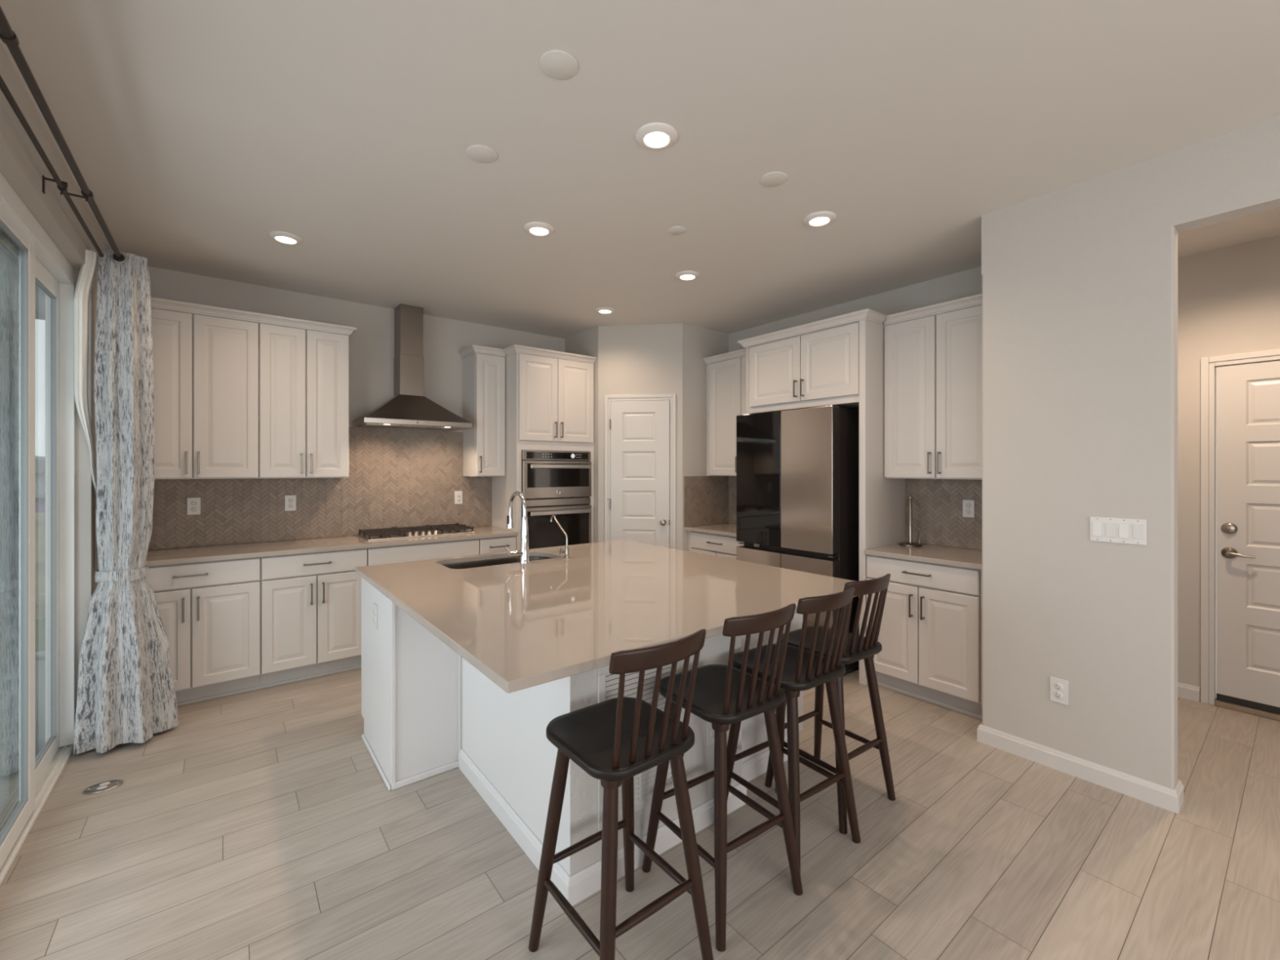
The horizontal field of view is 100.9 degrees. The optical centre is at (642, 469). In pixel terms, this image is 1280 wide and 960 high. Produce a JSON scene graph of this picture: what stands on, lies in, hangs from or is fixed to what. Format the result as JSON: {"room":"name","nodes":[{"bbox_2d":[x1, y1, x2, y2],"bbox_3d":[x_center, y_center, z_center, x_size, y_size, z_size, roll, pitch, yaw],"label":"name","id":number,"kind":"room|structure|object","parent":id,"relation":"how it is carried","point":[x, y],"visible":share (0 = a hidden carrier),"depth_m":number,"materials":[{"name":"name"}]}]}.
{"room":"kitchen","nodes":[
{"label":"kitchen","id":0,"kind":"room"},
{"bbox_2d":[0,40,110,747],"bbox_3d":[-0.892,0.051,0.130,0.120,2.808,8.308,0,0,-38],"label":"wall","id":1,"kind":"structure","parent":0,"point":[21,165],"depth_m":2.40,"materials":[{"name":"paint"}]},
{"bbox_2d":[0,172,75,884],"bbox_3d":[-1.948,0.208,1.393,0.100,2.493,3.398,0,0,-38],"label":"door","id":2,"kind":"structure","parent":1,"relation":"in","point":[40,262],"depth_m":2.49,"materials":[{"name":"plastic"}]},
{"bbox_2d":[0,5,121,258],"bbox_3d":[-1.995,-1.109,1.738,0.137,0.067,2.800,0,0,-38],"label":"curtain rod","id":3,"kind":"object","parent":1,"relation":"attached to","point":[7,35],"visible":0.89,"depth_m":1.75,"materials":[{"name":"brown metal"}]},
{"bbox_2d":[74,248,98,570],"bbox_3d":[-2.905,-0.283,2.768,0.080,1.665,0.269,0,0,-41],"label":"sheer curtain","id":4,"kind":"object","parent":3,"relation":"hanging from","point":[86,273],"visible":0.84,"depth_m":2.69,"materials":[{"name":"fabric"}]},
{"bbox_2d":[73,248,178,754],"bbox_3d":[-2.786,0.147,2.873,0.399,2.580,0.422,0,0,-41],"label":"curtain","id":5,"kind":"object","parent":3,"relation":"hanging from","point":[126,693],"visible":1,"depth_m":2.76,"materials":[{"name":"fabric"}]},
{"bbox_2d":[147,266,564,550],"bbox_3d":[-2.193,0.051,4.470,3.448,2.808,0.120,0,0,-38],"label":"wall","id":6,"kind":"structure","parent":0,"point":[371,345],"depth_m":4.35,"materials":[{"name":"paint"}]},
{"bbox_2d":[151,297,258,479],"bbox_3d":[-3.010,-0.500,3.512,0.736,1.129,0.370,0,0,-38],"label":"upper cabinet","id":7,"kind":"object","parent":6,"relation":"attached to","point":[206,357],"visible":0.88,"depth_m":3.45,"materials":[{"name":"paint"}]},
{"bbox_2d":[258,313,356,478],"bbox_3d":[-2.488,-0.500,3.924,0.592,1.129,0.370,0,0,-38],"label":"upper cabinet","id":8,"kind":"object","parent":6,"relation":"attached to","point":[304,365],"visible":1,"depth_m":3.78,"materials":[{"name":"paint"}]},
{"bbox_2d":[147,426,491,550],"bbox_3d":[-2.418,0.101,4.210,2.530,0.878,0.008,0,0,-38],"label":"tile backsplash","id":9,"kind":"structure","parent":6,"relation":"attached to","point":[397,477],"depth_m":4.26,"materials":[{"name":"tile"}]},
{"bbox_2d":[186,497,200,515],"bbox_3d":[-3.105,0.258,3.658,0.072,0.118,0.009,0,0,-38],"label":"power outlet","id":10,"kind":"object","parent":9,"relation":"attached to","point":[193,504],"visible":1,"depth_m":3.65,"materials":[{"name":"white plastic"}]},
{"bbox_2d":[191,501,196,506],"bbox_3d":[-3.103,0.238,3.656,0.033,0.033,0.004,0,0,-38],"label":"socket","id":11,"kind":"object","parent":10,"relation":"attached to","point":[193,503],"depth_m":3.66,"materials":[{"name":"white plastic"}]},
{"bbox_2d":[191,506,196,511],"bbox_3d":[-3.103,0.278,3.656,0.033,0.033,0.004,0,0,-38],"label":"socket","id":12,"kind":"object","parent":10,"relation":"attached to","point":[193,508],"depth_m":3.66,"materials":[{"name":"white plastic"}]},
{"bbox_2d":[284,495,296,511],"bbox_3d":[-2.666,0.258,4.004,0.072,0.118,0.009,0,0,-38],"label":"power outlet","id":13,"kind":"object","parent":9,"relation":"attached to","point":[290,500],"visible":1,"depth_m":4.00,"materials":[{"name":"white plastic"}]},
{"bbox_2d":[454,490,462,504],"bbox_3d":[-1.666,0.258,4.792,0.072,0.118,0.009,0,0,-38],"label":"power outlet","id":14,"kind":"object","parent":9,"relation":"attached to","point":[459,494],"visible":1,"depth_m":4.79,"materials":[{"name":"white plastic"}]},
{"bbox_2d":[352,303,471,431],"bbox_3d":[-1.882,-0.847,4.349,0.816,1.011,0.451,0,0,-38],"label":"range hood","id":15,"kind":"object","parent":6,"relation":"attached to","point":[408,409],"visible":1,"depth_m":4.34,"materials":[{"name":"metal"}]},
{"bbox_2d":[457,344,506,476],"bbox_3d":[-1.435,-0.500,4.754,0.315,1.129,0.370,0,0,-38],"label":"upper cabinet","id":16,"kind":"object","parent":6,"relation":"attached to","point":[483,367],"visible":0.99,"depth_m":4.66,"materials":[{"name":"paint"}]},
{"bbox_2d":[0,0,1279,338],"bbox_3d":[1.217,-1.401,1.792,5.690,0.105,8.548,0,0,-38],"label":"ceiling","id":17,"kind":"structure","parent":0,"point":[197,131],"depth_m":2.12,"materials":[{"name":"paint"}]},
{"bbox_2d":[267,231,302,244],"bbox_3d":[-2.083,-1.345,3.087,0.172,0.016,0.172,0,0,-38],"label":"recessed light","id":18,"kind":"object","parent":17,"relation":"in","point":[285,237],"visible":1,"depth_m":3.07,"materials":[{"name":"white plastic"}]},
{"bbox_2d":[523,222,554,236],"bbox_3d":[-0.581,-1.345,2.974,0.172,0.016,0.172,0,0,-38],"label":"recessed light","id":19,"kind":"object","parent":17,"relation":"in","point":[535,228],"visible":1,"depth_m":2.95,"materials":[{"name":"white plastic"}]},
{"bbox_2d":[595,306,615,314],"bbox_3d":[-0.315,-1.345,4.495,0.172,0.016,0.172,0,0,-38],"label":"recessed light","id":20,"kind":"object","parent":17,"relation":"in","point":[605,310],"visible":1,"depth_m":4.47,"materials":[{"name":"white plastic"}]},
{"bbox_2d":[635,122,677,150],"bbox_3d":[0.059,-1.345,2.146,0.172,0.016,0.172,0,0,-38],"label":"recessed light","id":21,"kind":"object","parent":17,"relation":"in","point":[653,135],"visible":1,"depth_m":2.13,"materials":[{"name":"white plastic"}]},
{"bbox_2d":[675,271,699,280],"bbox_3d":[0.316,-1.345,3.687,0.172,0.016,0.172,0,0,-38],"label":"recessed light","id":22,"kind":"object","parent":17,"relation":"in","point":[683,275],"visible":1,"depth_m":3.66,"materials":[{"name":"white plastic"}]},
{"bbox_2d":[803,211,836,226],"bbox_3d":[0.958,-1.345,2.855,0.172,0.016,0.172,0,0,-38],"label":"recessed light","id":23,"kind":"object","parent":17,"relation":"in","point":[818,219],"visible":1,"depth_m":2.83,"materials":[{"name":"white plastic"}]},
{"bbox_2d":[0,666,1279,959],"bbox_3d":[1.233,1.485,1.868,5.650,0.060,8.408,0,0,-38],"label":"floor","id":24,"kind":"structure","parent":0,"point":[263,824],"depth_m":1.99,"materials":[{"name":"brown wood"}]},
{"bbox_2d":[82,779,123,794],"bbox_3d":[-2.463,1.449,2.414,0.132,0.010,0.092,0,0,-30],"label":"floor outlet","id":25,"kind":"object","parent":24,"relation":"on","point":[107,785],"visible":1,"depth_m":2.40,"materials":[{"name":"silver metal"}]},
{"bbox_2d":[146,556,260,706],"bbox_3d":[-2.941,1.014,3.425,0.737,0.882,0.594,0,0,-38],"label":"base cabinet","id":26,"kind":"object","parent":24,"relation":"on","point":[209,611],"visible":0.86,"depth_m":3.30,"materials":[{"name":"paint"}]},
{"bbox_2d":[146,526,518,566],"bbox_3d":[-2.241,0.556,3.986,2.533,0.030,0.579,0,0,-38],"label":"countertop","id":27,"kind":"structure","parent":26,"relation":"on","point":[226,552],"depth_m":3.69,"materials":[{"name":"stone"}]},
{"bbox_2d":[357,522,475,541],"bbox_3d":[-1.860,0.512,4.372,0.820,0.056,0.400,0,0,-38],"label":"gas cooktop","id":28,"kind":"object","parent":27,"relation":"in","point":[369,535],"visible":1,"depth_m":4.29,"materials":[{"name":"metal"}]},
{"bbox_2d":[260,547,367,688],"bbox_3d":[-2.403,1.014,3.849,0.630,0.882,0.594,0,0,-38],"label":"base cabinet","id":29,"kind":"object","parent":24,"relation":"on","point":[311,602],"visible":0.92,"depth_m":3.63,"materials":[{"name":"paint"}]},
{"bbox_2d":[366,538,479,565],"bbox_3d":[-1.827,1.014,4.303,0.835,0.882,0.594,0,0,-38],"label":"base cabinet","id":30,"kind":"object","parent":24,"relation":"on","point":[425,551],"visible":0.02,"depth_m":4.07,"materials":[{"name":"paint"}]},
{"bbox_2d":[478,535,515,554],"bbox_3d":[-1.371,1.014,4.662,0.325,0.882,0.594,0,0,-38],"label":"base cabinet","id":31,"kind":"object","parent":24,"relation":"on","point":[494,544],"visible":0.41,"depth_m":4.45,"materials":[{"name":"paint"}]},
{"bbox_2d":[491,344,595,550],"bbox_3d":[-0.944,0.195,4.993,0.833,2.519,0.604,0,0,-38],"label":"tall cabinet","id":32,"kind":"object","parent":24,"relation":"on","point":[549,393],"visible":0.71,"depth_m":4.74,"materials":[{"name":"paint"}]},
{"bbox_2d":[521,450,591,549],"bbox_3d":[-0.890,0.394,4.960,0.697,1.114,0.528,0,0,-38],"label":"wall oven","id":33,"kind":"object","parent":32,"relation":"in","point":[558,484],"visible":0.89,"depth_m":4.77,"materials":[{"name":"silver metal"}]},
{"bbox_2d":[361,577,802,906],"bbox_3d":[-0.328,1.014,2.783,1.779,0.882,1.727,0,0,-38],"label":"kitchen island","id":34,"kind":"object","parent":24,"relation":"on","point":[427,712],"visible":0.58,"depth_m":2.30,"materials":[{"name":"paint"}]},
{"bbox_2d":[373,602,377,629],"bbox_3d":[-1.330,0.731,2.628,0.009,0.118,0.072,0,0,-38],"label":"power outlet","id":35,"kind":"object","parent":34,"relation":"attached to","point":[375,606],"visible":1,"depth_m":2.62,"materials":[{"name":"white plastic"}]},
{"bbox_2d":[355,539,856,693],"bbox_3d":[-0.244,0.556,2.694,1.830,0.030,2.008,0,0,-38],"label":"island countertop","id":36,"kind":"structure","parent":34,"relation":"on","point":[537,622],"depth_m":2.20,"materials":[{"name":"stone"}]},
{"bbox_2d":[443,555,551,568],"bbox_3d":[-0.856,0.663,3.186,0.704,0.184,0.389,0,0,-38],"label":"sink","id":37,"kind":"object","parent":36,"relation":"in","point":[513,559],"visible":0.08,"depth_m":3.33,"materials":[{"name":"metal"}]},
{"bbox_2d":[504,491,529,563],"bbox_3d":[-0.774,0.335,3.099,0.148,0.409,0.248,0,0,-38],"label":"kitchen faucet","id":38,"kind":"object","parent":36,"relation":"on","point":[523,553],"visible":1,"depth_m":3.04,"materials":[{"name":"silver metal"}]},
{"bbox_2d":[550,515,570,558],"bbox_3d":[-0.525,0.415,3.283,0.066,0.250,0.224,0,0,-38],"label":"filter faucet","id":39,"kind":"object","parent":36,"relation":"on","point":[566,551],"visible":1,"depth_m":3.21,"materials":[{"name":"silver metal"}]},
{"bbox_2d":[597,663,677,830],"bbox_3d":[-0.008,0.970,1.949,0.370,0.570,0.009,0,0,-38],"label":"return air vent","id":40,"kind":"object","parent":34,"relation":"attached to","point":[607,683],"visible":0.3,"depth_m":1.94,"materials":[{"name":"metal"}]},
{"bbox_2d":[706,721,714,746],"bbox_3d":[0.292,1.077,2.186,0.072,0.118,0.009,0,0,-38],"label":"power outlet","id":41,"kind":"object","parent":34,"relation":"attached to","point":[709,731],"visible":0.4,"depth_m":2.17,"materials":[{"name":"white plastic"}]},
{"bbox_2d":[710,729,714,738],"bbox_3d":[0.294,1.097,2.184,0.033,0.033,0.004,0,0,-38],"label":"socket","id":42,"kind":"object","parent":41,"relation":"attached to","point":[712,731],"depth_m":2.18,"materials":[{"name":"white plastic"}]},
{"bbox_2d":[528,628,713,959],"bbox_3d":[-0.059,0.955,1.556,0.397,1.002,0.444,0,0,-38],"label":"bar stool","id":43,"kind":"object","parent":24,"relation":"on","point":[615,740],"visible":1,"depth_m":1.50,"materials":[{"name":"brown wood"}]},
{"bbox_2d":[688,530,743,559],"bbox_3d":[0.844,1.014,4.830,0.608,0.882,0.700,0,0,-38],"label":"base cabinet","id":44,"kind":"object","parent":24,"relation":"on","point":[718,545],"visible":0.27,"depth_m":4.67,"materials":[{"name":"paint"}]},
{"bbox_2d":[684,523,736,537],"bbox_3d":[0.850,0.556,4.833,0.595,0.030,0.703,0,0,-38],"label":"countertop","id":45,"kind":"structure","parent":44,"relation":"on","point":[724,529],"depth_m":4.80,"materials":[{"name":"stone"}]},
{"bbox_2d":[642,603,803,951],"bbox_3d":[0.284,0.955,1.855,0.397,1.002,0.444,0,0,-35],"label":"bar stool","id":46,"kind":"object","parent":24,"relation":"on","point":[724,695],"visible":0.91,"depth_m":1.75,"materials":[{"name":"brown wood"}]},
{"bbox_2d":[726,586,861,884],"bbox_3d":[0.586,0.955,2.106,0.397,1.002,0.444,0,0,-35],"label":"bar stool","id":47,"kind":"object","parent":24,"relation":"on","point":[803,669],"visible":0.81,"depth_m":2.00,"materials":[{"name":"brown wood"}]},
{"bbox_2d":[736,405,858,671],"bbox_3d":[1.298,0.510,4.144,0.690,1.888,0.863,0,0,-38],"label":"refrigerator","id":48,"kind":"object","parent":24,"relation":"on","point":[797,469],"visible":0.67,"depth_m":3.80,"materials":[{"name":"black metal"}]},
{"bbox_2d":[737,308,906,684],"bbox_3d":[1.386,0.195,4.137,0.615,2.519,1.135,0,0,-38],"label":"refrigerator surround","id":49,"kind":"object","parent":24,"relation":"on","point":[838,361],"visible":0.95,"depth_m":3.74,"materials":[{"name":"paint"}]},
{"bbox_2d":[764,573,895,834],"bbox_3d":[0.848,0.955,2.367,0.397,1.002,0.444,0,0,-36],"label":"bar stool","id":50,"kind":"object","parent":24,"relation":"on","point":[856,647],"visible":0.62,"depth_m":2.30,"materials":[{"name":"brown wood"}]},
{"bbox_2d":[866,555,982,719],"bbox_3d":[1.953,1.014,3.423,0.608,0.882,0.766,0,0,-38],"label":"base cabinet","id":51,"kind":"object","parent":24,"relation":"on","point":[930,637],"visible":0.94,"depth_m":3.23,"materials":[{"name":"paint"}]},
{"bbox_2d":[863,543,982,569],"bbox_3d":[1.958,0.556,3.427,0.595,0.030,0.768,0,0,-38],"label":"countertop","id":52,"kind":"structure","parent":51,"relation":"on","point":[944,555],"depth_m":3.37,"materials":[{"name":"stone"}]},
{"bbox_2d":[898,495,922,546],"bbox_3d":[1.896,0.364,3.733,0.150,0.353,0.150,0,0,-38],"label":"paper towel holder","id":53,"kind":"object","parent":52,"relation":"on","point":[909,544],"visible":1,"depth_m":3.72,"materials":[{"name":"silver metal"}]},
{"bbox_2d":[564,323,728,551],"bbox_3d":[0.015,0.051,5.250,1.850,2.808,0.598,0,0,7],"label":"wall","id":54,"kind":"structure","parent":0,"point":[651,358],"depth_m":4.98,"materials":[{"name":"paint"}]},
{"bbox_2d":[604,393,675,549],"bbox_3d":[-0.024,0.378,4.917,0.670,2.153,0.116,0,0,7],"label":"door","id":55,"kind":"structure","parent":54,"relation":"in","point":[637,431],"depth_m":4.93,"materials":[{"name":"paint"}]},
{"bbox_2d":[684,475,728,527],"bbox_3d":[0.625,0.303,5.098,0.602,0.473,0.008,0,0,-38],"label":"tile backsplash","id":56,"kind":"structure","parent":54,"relation":"attached to","point":[705,497],"depth_m":5.08,"materials":[{"name":"tile"}]},
{"bbox_2d":[728,266,982,550],"bbox_3d":[1.733,0.051,4.292,0.120,2.808,2.648,0,0,-38],"label":"wall","id":57,"kind":"structure","parent":0,"point":[966,283],"depth_m":3.96,"materials":[{"name":"paint"}]},
{"bbox_2d":[703,348,746,475],"bbox_3d":[0.938,-0.500,4.903,0.370,1.129,0.698,0,0,-38],"label":"upper cabinet","id":58,"kind":"object","parent":57,"relation":"attached to","point":[726,373],"visible":0.46,"depth_m":4.90,"materials":[{"name":"paint"}]},
{"bbox_2d":[728,475,736,524],"bbox_3d":[1.079,0.303,5.017,0.008,0.473,0.680,0,0,-38],"label":"tile backsplash","id":59,"kind":"structure","parent":57,"relation":"attached to","point":[732,479],"depth_m":5.24,"materials":[{"name":"tile"}]},
{"bbox_2d":[883,293,982,479],"bbox_3d":[2.047,-0.500,3.496,0.370,1.129,0.765,0,0,-38],"label":"upper cabinet","id":60,"kind":"object","parent":57,"relation":"attached to","point":[933,353],"visible":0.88,"depth_m":3.44,"materials":[{"name":"paint"}]},
{"bbox_2d":[906,478,982,550],"bbox_3d":[2.189,0.303,3.609,0.008,0.473,0.766,0,0,-38],"label":"tile backsplash","id":61,"kind":"structure","parent":57,"relation":"attached to","point":[936,504],"depth_m":3.70,"materials":[{"name":"tile"}]},
{"bbox_2d":[962,499,974,517],"bbox_3d":[2.207,0.268,3.573,0.009,0.118,0.072,0,0,-38],"label":"power outlet","id":62,"kind":"object","parent":61,"relation":"attached to","point":[968,505],"visible":1,"depth_m":3.57,"materials":[{"name":"white plastic"}]},
{"bbox_2d":[965,509,970,514],"bbox_3d":[2.205,0.288,3.571,0.004,0.033,0.033,0,0,-38],"label":"socket","id":63,"kind":"object","parent":62,"relation":"attached to","point":[967,511],"depth_m":3.57,"materials":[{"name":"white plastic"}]},
{"bbox_2d":[981,115,1279,789],"bbox_3d":[3.279,0.051,1.053,0.112,2.808,4.594,0,0,-38],"label":"wall","id":64,"kind":"structure","parent":0,"point":[1080,280],"depth_m":2.46,"materials":[{"name":"paint"}]},
{"bbox_2d":[1049,676,1068,705],"bbox_3d":[2.017,1.073,2.556,0.009,0.118,0.072,0,0,-38],"label":"power outlet","id":65,"kind":"object","parent":64,"relation":"attached to","point":[1059,688],"visible":1,"depth_m":2.55,"materials":[{"name":"white plastic"}]},
{"bbox_2d":[1054,683,1062,690],"bbox_3d":[2.014,1.053,2.554,0.004,0.033,0.033,0,0,-38],"label":"socket","id":66,"kind":"object","parent":65,"relation":"attached to","point":[1058,686],"depth_m":2.55,"materials":[{"name":"white plastic"}]},
{"bbox_2d":[1054,691,1062,698],"bbox_3d":[2.014,1.093,2.554,0.004,0.033,0.033,0,0,-38],"label":"socket","id":67,"kind":"object","parent":65,"relation":"attached to","point":[1058,695],"depth_m":2.55,"materials":[{"name":"white plastic"}]},
{"bbox_2d":[977,723,1183,813],"bbox_3d":[2.083,1.410,2.571,0.143,0.090,0.761,0,0,-38],"label":"baseboard","id":68,"kind":"structure","parent":64,"relation":"attached to","point":[1165,797],"depth_m":2.46,"materials":[{"name":"paint"}]},
{"bbox_2d":[1089,516,1146,545],"bbox_3d":[2.147,0.278,2.388,0.012,0.114,0.194,0,0,-38],"label":"switch plate","id":69,"kind":"object","parent":64,"relation":"attached to","point":[1102,529],"visible":1,"depth_m":2.38,"materials":[{"name":"white plastic"}]},
{"bbox_2d":[1177,235,1279,701],"bbox_3d":[4.554,0.051,2.058,0.120,2.808,4.594,0,0,-38],"label":"wall","id":70,"kind":"structure","parent":0,"point":[1228,297],"depth_m":3.31,"materials":[{"name":"paint"}]},
{"bbox_2d":[1177,682,1199,702],"bbox_3d":[3.321,1.410,3.512,0.015,0.090,0.534,0,0,-38],"label":"baseboard","id":71,"kind":"structure","parent":70,"relation":"attached to","point":[1188,691],"depth_m":3.33,"materials":[{"name":"paint"}]},
{"bbox_2d":[1200,348,1279,720],"bbox_3d":[3.817,0.381,2.899,0.116,2.148,1.037,0,0,-38],"label":"door","id":72,"kind":"structure","parent":70,"relation":"in","point":[1248,395],"depth_m":3.18,"materials":[{"name":"paint"}]},
{"label":"outside","id":73,"kind":"structure","parent":0,"visible":0},
{"bbox_2d":[35,455,44,459],"bbox_3d":[-63.566,-0.477,64.493,100.000,5.863,4.000,0,0,-38],"label":"hills","id":74,"kind":"structure","parent":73,"point":[36,457],"depth_m":59.03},
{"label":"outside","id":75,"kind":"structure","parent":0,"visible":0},
{"bbox_2d":[35,617,44,652],"bbox_3d":[-12.598,1.620,4.077,13.260,0.170,38.000,0,0,-38],"label":"lawn","id":76,"kind":"structure","parent":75,"point":[39,622],"depth_m":4.89,"materials":[{"name":"green plant"}]},
{"bbox_2d":[0,651,44,812],"bbox_3d":[-3.609,1.510,0.593,3.465,0.050,7.400,0,0,-38],"label":"patio slab","id":77,"kind":"object","parent":76,"relation":"on","point":[9,674],"depth_m":3.10,"materials":[{"name":"concrete"}]},
{"bbox_2d":[0,308,18,666],"bbox_3d":[-5.723,0.141,3.384,2.400,2.688,0.200,0,0,-38],"label":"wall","id":78,"kind":"structure","parent":77,"relation":"on","point":[9,319],"depth_m":3.99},
{"bbox_2d":[0,249,44,319],"bbox_3d":[-3.976,-1.325,0.909,3.680,0.240,6.350,0,0,-38],"label":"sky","id":79,"kind":"structure","parent":78,"relation":"on","point":[9,270],"depth_m":3.58,"materials":[{"name":"paint"}]},
{"bbox_2d":[35,512,44,617],"bbox_3d":[-6.743,0.985,4.961,5.250,1.100,0.140,0,0,-38],"label":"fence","id":80,"kind":"object","parent":76,"relation":"on","point":[39,517],"visible":0.02,"depth_m":5.38,"materials":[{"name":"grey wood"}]},
{"bbox_2d":[35,459,44,493],"bbox_3d":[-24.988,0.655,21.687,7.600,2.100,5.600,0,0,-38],"label":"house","id":81,"kind":"structure","parent":76,"relation":"on","point":[39,464],"depth_m":20.15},
{"bbox_2d":[35,493,44,512],"bbox_3d":[-10.915,1.075,8.841,3.400,1.260,1.600,0,0,-38],"label":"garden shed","id":82,"kind":"object","parent":76,"relation":"on","point":[39,497],"visible":0.02,"depth_m":8.72,"materials":[{"name":"grey"}]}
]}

